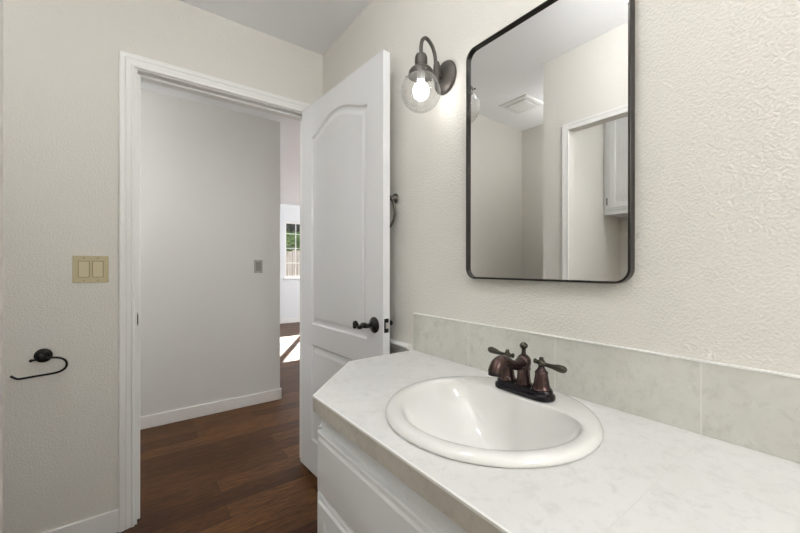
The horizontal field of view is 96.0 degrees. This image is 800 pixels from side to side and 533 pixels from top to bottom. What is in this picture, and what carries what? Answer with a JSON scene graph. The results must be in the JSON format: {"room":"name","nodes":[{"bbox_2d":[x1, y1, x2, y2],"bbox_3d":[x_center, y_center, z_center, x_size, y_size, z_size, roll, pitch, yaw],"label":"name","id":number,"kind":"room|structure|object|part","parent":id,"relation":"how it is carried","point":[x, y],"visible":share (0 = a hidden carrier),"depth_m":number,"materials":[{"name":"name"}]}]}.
{"room":"bathroom","nodes":[
{"label":"bathroom","id":0,"kind":"room"},
{"bbox_2d":[0,0,2,532],"bbox_3d":[-0.034,-0.053,-0.413,0.060,2.470,3.180,0,0,-37],"label":"wall","id":1,"kind":"structure","parent":0,"point":[1,1],"depth_m":0.86,"materials":[{"name":"white paint"}]},
{"bbox_2d":[3,0,321,532],"bbox_3d":[-1.385,-0.055,1.586,2.192,2.470,0.115,0,0,-37],"label":"wall","id":2,"kind":"structure","parent":0,"point":[61,57],"depth_m":1.51,"materials":[{"name":"white paint"}]},
{"bbox_2d":[10,348,67,379],"bbox_3d":[-1.434,0.385,1.438,0.166,0.105,0.062,0,0,-37],"label":"toilet paper holder","id":3,"kind":"object","parent":2,"relation":"attached to","point":[42,355],"visible":1,"depth_m":1.44,"materials":[{"name":"black metal"}]},
{"bbox_2d":[42,509,117,532],"bbox_3d":[-1.690,1.130,1.278,1.097,0.101,0.013,0,0,-37],"label":"baseboard","id":4,"kind":"structure","parent":2,"relation":"attached to","point":[107,522],"depth_m":1.55,"materials":[{"name":"white paint"}]},
{"bbox_2d":[72,255,108,282],"bbox_3d":[-1.330,0.012,1.550,0.119,0.116,0.009,0,0,-37],"label":"light switch","id":5,"kind":"object","parent":2,"relation":"attached to","point":[85,269],"visible":1,"depth_m":1.55,"materials":[{"name":"beige plastic"}]},
{"bbox_2d":[118,50,310,532],"bbox_3d":[-0.909,0.131,1.938,0.853,2.101,0.125,0,0,-37],"label":"trim","id":6,"kind":"structure","parent":2,"relation":"attached to","point":[140,75],"depth_m":1.69,"materials":[{"name":"white paint"}]},
{"bbox_2d":[302,50,392,477],"bbox_3d":[-0.294,0.119,1.810,0.156,2.032,0.800,0,0,-37],"label":"door","id":7,"kind":"structure","parent":6,"relation":"attached to","point":[346,131],"depth_m":1.73,"materials":[{"name":"white paint"}]},
{"bbox_3d":[-0.159,0.253,1.543,0.052,0.037,0.105,0,0,-37],"label":"lever","id":8,"kind":"part","parent":7,"relation":"part of","materials":[{"name":"black metal"}]},
{"bbox_3d":[-0.057,0.247,1.500,0.023,0.059,0.002,0,0,-40],"label":"latch plate","id":9,"kind":"part","parent":7,"relation":"part of","materials":[{"name":"black metal"}]},
{"bbox_2d":[140,88,279,416],"bbox_3d":[-3.604,-0.058,3.943,3.177,2.470,4.205,0,0,-37],"label":"wall","id":10,"kind":"structure","parent":0,"point":[210,323],"depth_m":2.86,"materials":[{"name":"white paint"}]},
{"bbox_2d":[140,388,281,429],"bbox_3d":[-3.545,1.132,3.973,3.070,0.092,4.205,0,0,-37],"label":"baseboard","id":11,"kind":"structure","parent":10,"relation":"attached to","point":[163,418],"depth_m":2.86,"materials":[{"name":"white paint"}]},
{"bbox_2d":[254,260,261,272],"bbox_3d":[-1.218,0.000,3.100,0.069,0.112,0.009,0,0,-37],"label":"light switch","id":12,"kind":"object","parent":10,"relation":"attached to","point":[257,263],"visible":1,"depth_m":3.10,"materials":[{"name":"grey plastic"}]},
{"bbox_2d":[117,322,317,532],"bbox_3d":[-0.053,1.242,3.414,8.220,0.120,9.560,0,0,-37],"label":"floor","id":13,"kind":"structure","parent":0,"point":[239,470],"depth_m":2.06,"materials":[{"name":"brown wood"}]},
{"bbox_2d":[317,418,466,532],"bbox_3d":[0.459,0.782,0.505,0.536,0.799,1.989,0,0,-37],"label":"vanity cabinet","id":14,"kind":"object","parent":13,"relation":"on","point":[357,494],"visible":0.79,"depth_m":0.79,"materials":[{"name":"white paint"}]},
{"bbox_3d":[-0.022,0.829,0.717,0.020,0.436,0.662,0,0,-37],"label":"cabinet door","id":15,"kind":"part","parent":14,"relation":"part of","materials":[{"name":"white paint"}]},
{"bbox_2d":[313,350,799,532],"bbox_3d":[0.448,0.362,0.510,0.552,0.041,2.017,0,0,-37],"label":"countertop","id":16,"kind":"structure","parent":14,"relation":"on","point":[645,475],"depth_m":0.59,"materials":[{"name":"stone"}]},
{"bbox_3d":[0.448,0.344,0.510,0.552,0.005,2.017,0,0,-37],"label":"edge trim","id":17,"kind":"part","parent":16,"relation":"part of","materials":[{"name":"white stone"}]},
{"bbox_2d":[385,376,603,467],"bbox_3d":[0.204,0.406,0.846,0.478,0.163,0.478,0,0,-37],"label":"sink","id":18,"kind":"object","parent":16,"relation":"in","point":[467,419],"visible":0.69,"depth_m":0.88,"materials":[{"name":"white ceramic"}]},
{"bbox_2d":[488,342,566,402],"bbox_3d":[0.314,0.259,0.912,0.180,0.130,0.181,0,0,13],"label":"faucet","id":19,"kind":"object","parent":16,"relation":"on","point":[502,366],"visible":1,"depth_m":0.89,"materials":[{"name":"brown metal"}]},
{"bbox_3d":[0.275,0.235,0.984,0.020,0.025,0.084,0,0,-37],"label":"lever","id":20,"kind":"part","parent":19,"relation":"part of","materials":[{"name":"brown metal"}]},
{"bbox_3d":[0.268,0.239,0.889,0.139,0.048,0.034,0,0,-37],"label":"spout","id":21,"kind":"part","parent":19,"relation":"part of","materials":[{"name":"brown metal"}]},
{"bbox_3d":[0.288,0.271,0.966,0.046,0.061,0.046,0,0,-37],"label":"handle","id":22,"kind":"part","parent":19,"relation":"part of","materials":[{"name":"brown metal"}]},
{"bbox_3d":[0.318,0.213,0.926,0.021,0.038,0.021,0,0,-37],"label":"lift knob","id":23,"kind":"part","parent":19,"relation":"part of","materials":[{"name":"brown metal"}]},
{"bbox_3d":[0.318,0.312,0.926,0.060,0.023,0.166,0,0,-37],"label":"plate","id":24,"kind":"part","parent":19,"relation":"part of","materials":[{"name":"brown metal"}]},
{"bbox_3d":[0.348,0.271,0.886,0.046,0.061,0.046,0,0,-37],"label":"handle","id":25,"kind":"part","parent":19,"relation":"part of","materials":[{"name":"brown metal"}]},
{"bbox_3d":[0.361,0.236,0.869,0.020,0.028,0.085,0,0,-37],"label":"lever","id":26,"kind":"part","parent":19,"relation":"part of","materials":[{"name":"brown metal"}]},
{"bbox_2d":[141,0,372,205],"bbox_3d":[-0.050,-1.348,3.414,8.220,0.120,9.560,0,0,-37],"label":"ceiling","id":27,"kind":"structure","parent":0,"point":[312,25],"depth_m":1.94,"materials":[{"name":"white paint"}]},
{"bbox_2d":[280,204,299,318],"bbox_3d":[-1.715,-0.055,8.069,5.043,2.470,0.120,0,0,-37],"label":"wall","id":28,"kind":"structure","parent":0,"point":[289,288],"depth_m":7.52,"materials":[{"name":"white paint"}]},
{"bbox_2d":[280,318,299,323],"bbox_3d":[-1.628,1.134,8.052,4.923,0.092,0.013,0,0,-37],"label":"baseboard","id":29,"kind":"structure","parent":28,"relation":"attached to","point":[290,320],"depth_m":7.54,"materials":[{"name":"white paint"}]},
{"bbox_2d":[284,221,299,278],"bbox_3d":[-1.830,-0.339,7.951,1.511,1.214,0.130,0,0,-37],"label":"window","id":30,"kind":"structure","parent":28,"relation":"in","point":[287,222],"depth_m":7.61,"materials":[{"name":"white plastic"}]},
{"bbox_2d":[322,0,799,374],"bbox_3d":[0.723,-0.052,0.704,0.118,2.470,4.058,0,0,-37],"label":"wall","id":31,"kind":"structure","parent":0,"point":[716,276],"depth_m":0.79,"materials":[{"name":"white paint"}]},
{"bbox_2d":[390,193,398,227],"bbox_3d":[-0.058,-0.240,1.611,0.040,0.165,0.161,0,0,-37],"label":"towel ring","id":32,"kind":"object","parent":31,"relation":"attached to","point":[395,197],"visible":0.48,"depth_m":1.56,"materials":[{"name":"brown metal"}]},
{"bbox_2d":[390,339,412,350],"bbox_3d":[-0.204,0.341,1.812,0.031,0.032,0.818,0,0,-37],"label":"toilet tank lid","id":33,"kind":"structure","parent":31,"relation":"attached to","point":[400,345],"depth_m":1.53,"materials":[{"name":"white ceramic"}]},
{"bbox_2d":[401,36,455,112],"bbox_3d":[0.093,-0.683,1.286,0.189,0.275,0.141,0,0,-37],"label":"wall sconce","id":34,"kind":"object","parent":31,"relation":"attached to","point":[443,75],"visible":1,"depth_m":1.29,"materials":[{"name":"brown metal"}]},
{"bbox_3d":[0.074,-0.612,1.271,0.141,0.132,0.141,0,0,-37],"label":"glass globe","id":35,"kind":"part","parent":34,"relation":"part of"},
{"bbox_3d":[0.074,-0.620,1.271,0.057,0.060,0.057,0,0,-37],"label":"bulb","id":36,"kind":"part","parent":34,"relation":"part of","materials":[{"name":"white glass"}]},
{"bbox_3d":[0.102,-0.778,1.292,0.084,0.085,0.013,0,0,-37],"label":"arm","id":37,"kind":"part","parent":34,"relation":"part of","materials":[{"name":"brown metal"}]},
{"bbox_3d":[0.139,-0.711,1.320,0.040,0.074,0.027,0,0,-37],"label":"post","id":38,"kind":"part","parent":34,"relation":"part of","materials":[{"name":"brown metal"}]},
{"bbox_2d":[466,0,634,283],"bbox_3d":[0.386,-0.345,1.033,0.025,0.772,0.504,0,0,-37],"label":"wall mirror","id":39,"kind":"object","parent":31,"relation":"attached to","point":[550,94],"visible":1,"depth_m":0.98,"materials":[{"name":"black metal"}]},
{"bbox_2d":[413,313,799,462],"bbox_3d":[0.664,0.267,0.674,0.010,0.152,2.019,0,0,-37],"label":"backsplash","id":40,"kind":"structure","parent":31,"relation":"attached to","point":[756,409],"depth_m":0.80,"materials":[{"name":"tile"}]},
{"bbox_3d":[0.664,0.193,0.674,0.010,0.004,2.019,0,0,-37],"label":"edge trim","id":41,"kind":"part","parent":40,"relation":"part of","materials":[{"name":"white tile"}]},
{"label":"outside","id":42,"kind":"structure","parent":0,"visible":0},
{"bbox_3d":[-3.291,1.343,21.016,40.000,0.100,22.450,0,0,-37],"label":"ground","id":43,"kind":"structure","parent":42,"visible":0},
{"bbox_2d":[286,250,299,275],"bbox_3d":[-2.797,0.369,11.241,9.040,1.850,0.130,0,0,-37],"label":"fence","id":44,"kind":"object","parent":43,"relation":"on","point":[291,255],"visible":0.02,"depth_m":10.85,"materials":[{"name":"beige wood"}]},
{"bbox_2d":[286,231,299,269],"bbox_3d":[-3.523,0.059,11.860,2.723,2.470,1.341,0,0,-37],"label":"shrub","id":45,"kind":"object","parent":43,"relation":"on","point":[290,238],"visible":0.1,"depth_m":11.51,"materials":[{"name":"green plant"}]},
{"bbox_2d":[286,223,299,275],"bbox_3d":[-3.949,-0.808,14.566,6.766,4.401,2.942,0,0,-37],"label":"tree","id":46,"kind":"object","parent":43,"relation":"on","point":[290,228],"visible":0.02,"depth_m":13.28,"materials":[{"name":"green plant"}]}
]}

